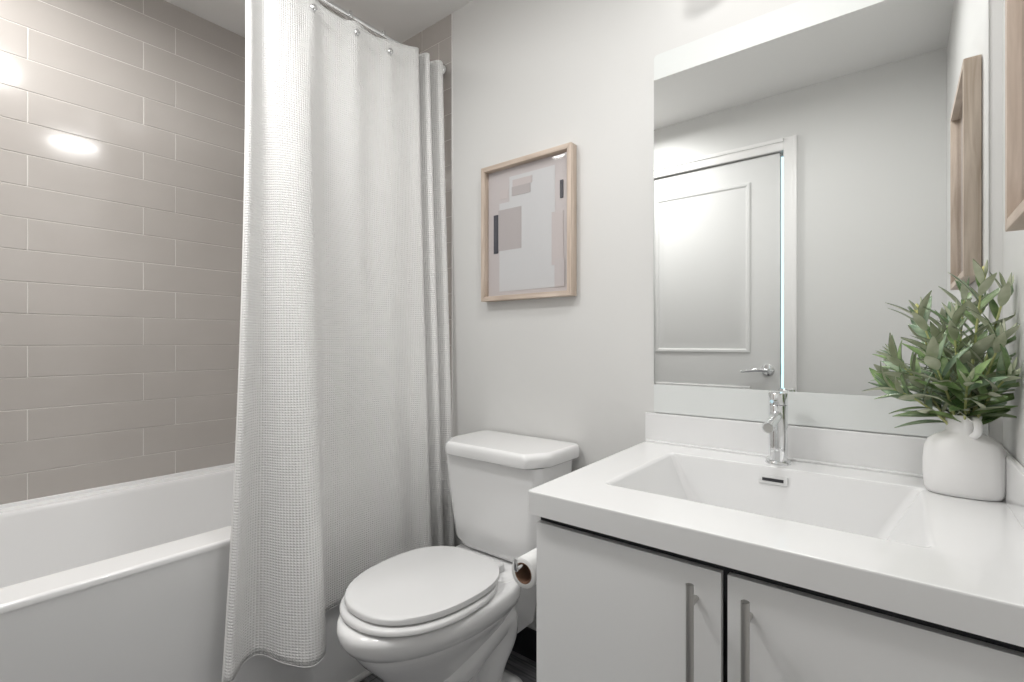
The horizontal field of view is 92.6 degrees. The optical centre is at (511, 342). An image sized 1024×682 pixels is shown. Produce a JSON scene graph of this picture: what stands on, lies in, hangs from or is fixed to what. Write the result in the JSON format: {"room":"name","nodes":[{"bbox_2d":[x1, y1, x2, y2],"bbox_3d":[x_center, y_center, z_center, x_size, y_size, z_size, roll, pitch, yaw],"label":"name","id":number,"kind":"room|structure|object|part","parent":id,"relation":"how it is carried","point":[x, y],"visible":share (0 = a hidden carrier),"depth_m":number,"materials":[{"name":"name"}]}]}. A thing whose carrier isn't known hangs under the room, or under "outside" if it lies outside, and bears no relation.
{"room":"bathroom","nodes":[
{"label":"bathroom","id":0,"kind":"room"},
{"bbox_2d":[0,0,244,504],"bbox_3d":[-1.395,-0.109,1.885,0.102,2.418,1.746,0,0,38],"label":"wall","id":1,"kind":"structure","parent":0,"point":[122,122],"depth_m":1.76,"materials":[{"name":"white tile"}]},
{"bbox_2d":[165,0,472,42],"bbox_3d":[-0.427,-1.368,1.115,2.576,0.100,1.746,0,0,38],"label":"ceiling","id":2,"kind":"structure","parent":0,"point":[401,20],"depth_m":1.95,"materials":[{"name":"white paint"}]},
{"bbox_2d":[360,650,536,681],"bbox_3d":[-0.676,1.150,0.802,2.576,0.100,2.546,0,0,38],"label":"floor","id":3,"kind":"structure","parent":0,"point":[523,667],"depth_m":1.65,"materials":[{"name":"grey wood"}]},
{"bbox_2d":[0,463,366,681],"bbox_3d":[-1.033,0.803,1.596,0.824,0.593,1.540,0,0,38],"label":"bathtub","id":4,"kind":"object","parent":3,"relation":"on","point":[125,581],"visible":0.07,"depth_m":1.24,"materials":[{"name":"white ceramic"}]},
{"bbox_2d":[0,466,233,613],"bbox_3d":[-1.033,0.734,1.596,0.824,0.430,1.540,0,0,38],"label":"tub basin","id":5,"kind":"object","parent":4,"relation":"in","point":[159,544],"depth_m":1.52,"materials":[{"name":"white ceramic"}]},
{"bbox_2d":[336,430,578,681],"bbox_3d":[-0.166,0.719,1.427,0.424,0.788,0.712,0,0,38],"label":"toilet","id":6,"kind":"object","parent":3,"relation":"on","point":[432,613],"visible":0.95,"depth_m":1.39,"materials":[{"name":"white ceramic"}]},
{"bbox_3d":[-0.254,0.678,1.335,0.366,0.018,0.417,0,0,38],"label":"seat","id":7,"kind":"part","parent":6,"relation":"part of","materials":[{"name":"white plastic"}]},
{"bbox_3d":[-0.243,0.657,1.352,0.352,0.020,0.427,0,0,38],"label":"seat lid","id":8,"kind":"part","parent":6,"relation":"part of","materials":[{"name":"white plastic"}]},
{"bbox_3d":[-0.222,0.894,1.376,0.376,0.410,0.562,0,0,38],"label":"bowl","id":9,"kind":"part","parent":6,"relation":"part of","materials":[{"name":"white ceramic"}]},
{"bbox_3d":[-0.014,0.527,1.618,0.394,0.316,0.215,0,0,38],"label":"tank","id":10,"kind":"part","parent":6,"relation":"part of","materials":[{"name":"white ceramic"}]},
{"bbox_3d":[-0.019,0.347,1.611,0.424,0.044,0.243,0,0,38],"label":"tank lid","id":11,"kind":"part","parent":6,"relation":"part of","materials":[{"name":"white ceramic"}]},
{"bbox_2d":[537,517,1023,681],"bbox_3d":[0.497,0.717,0.957,0.713,0.767,0.619,0,0,38],"label":"vanity cabinet","id":12,"kind":"object","parent":3,"relation":"on","point":[610,608],"visible":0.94,"depth_m":0.76,"materials":[{"name":"white wood"}]},
{"bbox_2d":[513,557,526,571],"bbox_3d":[0.069,0.459,1.035,0.053,0.044,0.154,0,0,38],"label":"toilet roll holder","id":13,"kind":"object","parent":12,"relation":"attached to","point":[517,568],"visible":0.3,"depth_m":0.99,"materials":[{"name":"silver metal"}]},
{"bbox_3d":[0.188,0.683,0.862,0.348,0.663,0.013,0,0,38],"label":"door","id":14,"kind":"part","parent":12,"relation":"part of","materials":[{"name":"white wood"}]},
{"bbox_3d":[0.280,0.515,0.758,0.012,0.290,0.037,0,0,38],"label":"handle","id":15,"kind":"part","parent":12,"relation":"part of","materials":[{"name":"silver metal"}]},
{"bbox_3d":[0.341,0.515,0.709,0.012,0.290,0.037,0,0,38],"label":"handle","id":16,"kind":"part","parent":12,"relation":"part of","materials":[{"name":"silver metal"}]},
{"bbox_2d":[528,412,1023,646],"bbox_3d":[0.499,0.313,0.972,0.746,0.220,0.614,0,0,38],"label":"countertop","id":17,"kind":"structure","parent":12,"relation":"on","point":[853,516],"depth_m":0.85,"materials":[{"name":"white stone"}]},
{"bbox_2d":[762,392,791,465],"bbox_3d":[0.610,0.203,1.136,0.056,0.169,0.144,0,0,38],"label":"faucet","id":18,"kind":"object","parent":17,"relation":"on","point":[776,424],"visible":1,"depth_m":1.15,"materials":[{"name":"silver metal"}]},
{"bbox_3d":[0.599,0.179,1.122,0.024,0.041,0.106,0,0,38],"label":"spout","id":19,"kind":"part","parent":18,"relation":"part of","materials":[{"name":"silver metal"}]},
{"bbox_2d":[922,413,1006,500],"bbox_3d":[0.852,0.210,0.923,0.119,0.153,0.081,0,0,38],"label":"vase","id":20,"kind":"object","parent":17,"relation":"on","point":[959,460],"visible":0.92,"depth_m":0.90,"materials":[{"name":"white ceramic"}]},
{"bbox_2d":[923,272,1014,411],"bbox_3d":[0.849,0.054,0.916,0.124,0.367,0.125,0,0,38],"label":"leafy sprig","id":21,"kind":"object","parent":20,"relation":"in","point":[1006,290],"visible":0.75,"depth_m":0.88,"materials":[{"name":"green plant"}]},
{"bbox_3d":[0.865,0.073,0.894,0.008,0.327,0.057,0,0,-17],"label":"stem","id":22,"kind":"part","parent":21,"relation":"part of","materials":[{"name":"green plant"}]},
{"bbox_2d":[923,313,1019,421],"bbox_3d":[0.854,0.092,0.891,0.110,0.292,0.131,0,0,-26],"label":"leafy sprig","id":23,"kind":"object","parent":20,"relation":"in","point":[993,352],"visible":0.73,"depth_m":0.87,"materials":[{"name":"green plant"}]},
{"bbox_3d":[0.856,0.116,0.894,0.008,0.243,0.074,0,0,-8],"label":"stem","id":24,"kind":"part","parent":23,"relation":"part of","materials":[{"name":"green plant"}]},
{"bbox_3d":[0.846,0.157,0.894,0.013,0.045,0.030,0,0,14],"label":"loop handle","id":25,"kind":"part","parent":20,"relation":"part of","materials":[{"name":"white ceramic"}]},
{"bbox_2d":[938,344,1021,424],"bbox_3d":[0.830,0.119,0.875,0.102,0.237,0.147,0,0,38],"label":"leafy sprig","id":26,"kind":"object","parent":20,"relation":"in","point":[1004,363],"visible":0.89,"depth_m":0.85,"materials":[{"name":"green plant"}]},
{"bbox_3d":[0.850,0.147,0.881,0.008,0.181,0.095,0,0,2],"label":"stem","id":27,"kind":"part","parent":26,"relation":"part of","materials":[{"name":"green plant"}]},
{"bbox_3d":[0.470,0.683,0.638,0.354,0.663,0.013,0,0,38],"label":"door","id":28,"kind":"part","parent":12,"relation":"part of","materials":[{"name":"white wood"}]},
{"bbox_2d":[512,547,536,588],"bbox_3d":[0.054,0.476,1.049,0.062,0.062,0.100,0,0,38],"label":"toilet roll","id":29,"kind":"object","parent":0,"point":[526,578],"visible":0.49,"depth_m":1.02,"materials":[{"name":"white paper"}]},
{"bbox_2d":[402,0,1002,630],"bbox_3d":[0.085,-0.109,1.758,2.576,2.418,0.102,0,0,38],"label":"wall","id":30,"kind":"structure","parent":0,"point":[530,76],"depth_m":1.59,"materials":[{"name":"white paint"}]},
{"bbox_2d":[348,670,372,681],"bbox_3d":[-0.705,1.094,1.337,0.020,0.019,1.546,0,0,38],"label":"trim","id":31,"kind":"structure","parent":30,"relation":"attached to","point":[363,675],"depth_m":1.60,"materials":[{"name":"white"}]},
{"bbox_2d":[318,0,446,76],"bbox_3d":[-0.762,-1.101,1.381,0.056,0.056,1.536,0,0,38],"label":"curtain rod","id":32,"kind":"object","parent":30,"relation":"attached to","point":[330,5],"visible":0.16,"depth_m":1.66,"materials":[{"name":"silver metal"}]},
{"bbox_2d":[311,3,316,10],"bbox_3d":[-0.630,-1.068,1.517,0.072,0.102,0.021,0,0,38],"label":"curtain hook","id":33,"kind":"object","parent":32,"relation":"hanging from","point":[313,6],"visible":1,"depth_m":1.49,"materials":[{"name":"silver metal"}]},
{"bbox_2d":[222,0,454,681],"bbox_3d":[-0.465,-0.129,1.556,0.246,1.948,0.862,0,0,35],"label":"shower curtain","id":34,"kind":"object","parent":32,"relation":"hanging from","point":[344,418],"visible":0.94,"depth_m":1.53,"materials":[{"name":"white fabric"}]},
{"bbox_2d":[346,10,359,35],"bbox_3d":[-0.535,-1.068,1.637,0.072,0.102,0.021,0,0,38],"label":"curtain hook","id":35,"kind":"object","parent":32,"relation":"hanging from","point":[357,31],"visible":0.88,"depth_m":1.62,"materials":[{"name":"silver metal"}]},
{"bbox_3d":[-0.762,-1.101,1.381,0.025,0.025,1.534,0,0,38],"label":"rod","id":36,"kind":"part","parent":32,"relation":"part of","materials":[{"name":"silver metal"}]},
{"bbox_2d":[382,30,392,54],"bbox_3d":[-0.451,-1.068,1.742,0.072,0.102,0.021,0,0,38],"label":"curtain hook","id":37,"kind":"object","parent":32,"relation":"hanging from","point":[390,50],"visible":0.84,"depth_m":1.72,"materials":[{"name":"silver metal"}]},
{"bbox_2d":[451,12,452,436],"bbox_3d":[-0.238,-0.389,1.951,0.005,1.858,0.006,0,0,38],"label":"trim","id":38,"kind":"structure","parent":30,"relation":"attached to","point":[452,12],"depth_m":1.95,"materials":[{"name":"white"}]},
{"bbox_2d":[512,627,536,661],"bbox_3d":[0.377,1.049,1.457,1.545,0.102,0.010,0,0,38],"label":"baseboard","id":39,"kind":"structure","parent":30,"relation":"attached to","point":[525,644],"depth_m":1.71,"materials":[{"name":"black"}]},
{"bbox_2d":[481,142,576,301],"bbox_3d":[0.048,-0.399,1.702,0.390,0.492,0.034,0,0,38],"label":"framed print","id":40,"kind":"object","parent":30,"relation":"attached to","point":[529,202],"visible":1,"depth_m":1.69,"materials":[{"name":"brown wood"}]},
{"bbox_3d":[0.048,-0.636,1.702,0.389,0.017,0.034,0,0,38],"label":"frame rail","id":41,"kind":"part","parent":40,"relation":"part of","materials":[{"name":"brown wood"}]},
{"bbox_3d":[0.048,-0.162,1.702,0.389,0.017,0.034,0,0,38],"label":"frame rail","id":42,"kind":"part","parent":40,"relation":"part of","materials":[{"name":"brown wood"}]},
{"bbox_2d":[645,412,926,477],"bbox_3d":[0.683,0.246,1.205,0.746,0.084,0.020,0,0,38],"label":"backsplash","id":43,"kind":"structure","parent":30,"relation":"attached to","point":[877,452],"depth_m":1.18,"materials":[{"name":"white stone"}]},
{"bbox_2d":[654,0,988,436],"bbox_3d":[0.690,-0.318,1.210,0.704,1.040,0.006,0,0,38],"label":"mirror","id":44,"kind":"object","parent":30,"relation":"attached to","point":[819,165],"visible":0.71,"depth_m":1.17,"materials":[{"name":"clear glass"}]},
{"bbox_2d":[863,362,967,427],"bbox_3d":[0.788,0.135,0.952,0.171,0.204,0.106,0,0,38],"label":"leafy sprig","id":45,"kind":"object","parent":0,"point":[885,384],"visible":0.88,"depth_m":0.96,"materials":[{"name":"green plant"}]},
{"bbox_3d":[0.799,0.162,0.947,0.108,0.150,0.011,0,0,19],"label":"stem","id":46,"kind":"part","parent":45,"relation":"part of","materials":[{"name":"green plant"}]},
{"bbox_2d":[872,333,961,419],"bbox_3d":[0.807,0.108,0.965,0.158,0.259,0.117,0,0,38],"label":"leafy sprig","id":47,"kind":"object","parent":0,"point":[894,360],"visible":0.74,"depth_m":0.97,"materials":[{"name":"green plant"}]},
{"bbox_3d":[0.816,0.136,0.954,0.107,0.204,0.011,0,0,44],"label":"stem","id":48,"kind":"part","parent":47,"relation":"part of","materials":[{"name":"green plant"}]},
{"bbox_2d":[885,290,972,413],"bbox_3d":[0.835,0.068,0.954,0.171,0.339,0.108,0,0,38],"label":"leafy sprig","id":49,"kind":"object","parent":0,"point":[921,317],"visible":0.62,"depth_m":0.97,"materials":[{"name":"green plant"}]},
{"bbox_2d":[901,335,995,417],"bbox_3d":[0.808,0.111,0.910,0.141,0.253,0.111,0,0,3],"label":"leafy sprig","id":50,"kind":"object","parent":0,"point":[933,358],"visible":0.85,"depth_m":0.91,"materials":[{"name":"green plant"}]},
{"bbox_3d":[0.820,0.135,0.917,0.075,0.204,0.007,0,0,-15],"label":"stem","id":51,"kind":"part","parent":50,"relation":"part of","materials":[{"name":"green plant"}]},
{"bbox_2d":[922,321,976,411],"bbox_3d":[0.868,0.096,0.958,0.115,0.282,0.112,0,0,38],"label":"leafy sprig","id":52,"kind":"object","parent":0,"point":[934,330],"visible":0.23,"depth_m":0.97,"materials":[{"name":"green plant"}]},
{"bbox_2d":[910,298,995,415],"bbox_3d":[0.841,0.078,0.924,0.143,0.319,0.116,0,0,38],"label":"leafy sprig","id":53,"kind":"object","parent":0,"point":[955,314],"visible":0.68,"depth_m":0.92,"materials":[{"name":"green plant"}]},
{"bbox_3d":[0.845,0.097,0.925,0.021,0.281,0.010,0,0,29],"label":"stem","id":54,"kind":"part","parent":53,"relation":"part of","materials":[{"name":"green plant"}]},
{"bbox_2d":[928,358,1017,422],"bbox_3d":[0.815,0.131,0.877,0.120,0.212,0.146,0,0,23],"label":"leafy sprig","id":55,"kind":"object","parent":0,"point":[966,381],"visible":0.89,"depth_m":0.88,"materials":[{"name":"green plant"}]},
{"bbox_3d":[0.831,0.155,0.896,0.006,0.165,0.070,0,0,38],"label":"stem","id":56,"kind":"part","parent":55,"relation":"part of","materials":[{"name":"green plant"}]},
{"bbox_2d":[936,259,1014,415],"bbox_3d":[0.856,0.043,0.899,0.112,0.388,0.108,0,0,-15],"label":"leafy sprig","id":57,"kind":"object","parent":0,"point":[982,343],"visible":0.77,"depth_m":0.88,"materials":[{"name":"green plant"}]},
{"bbox_3d":[0.852,0.062,0.908,0.007,0.351,0.051,0,0,11],"label":"stem","id":58,"kind":"part","parent":57,"relation":"part of","materials":[{"name":"green plant"}]},
{"bbox_2d":[1003,0,1023,466],"bbox_3d":[0.542,-0.109,0.344,0.100,2.418,1.746,0,0,38],"label":"wall","id":59,"kind":"structure","parent":0,"point":[1013,241],"depth_m":0.88,"materials":[{"name":"white paint"}]},
{"bbox_2d":[1005,0,1023,231],"bbox_3d":[0.637,-0.448,0.573,0.034,0.555,0.420,0,0,38],"label":"framed print","id":60,"kind":"object","parent":59,"relation":"attached to","point":[1014,9],"visible":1,"depth_m":0.73,"materials":[{"name":"brown wood"}]},
{"bbox_3d":[0.637,-0.178,0.573,0.034,0.017,0.419,0,0,38],"label":"frame rail","id":61,"kind":"part","parent":60,"relation":"part of","materials":[{"name":"brown wood"}]}
]}

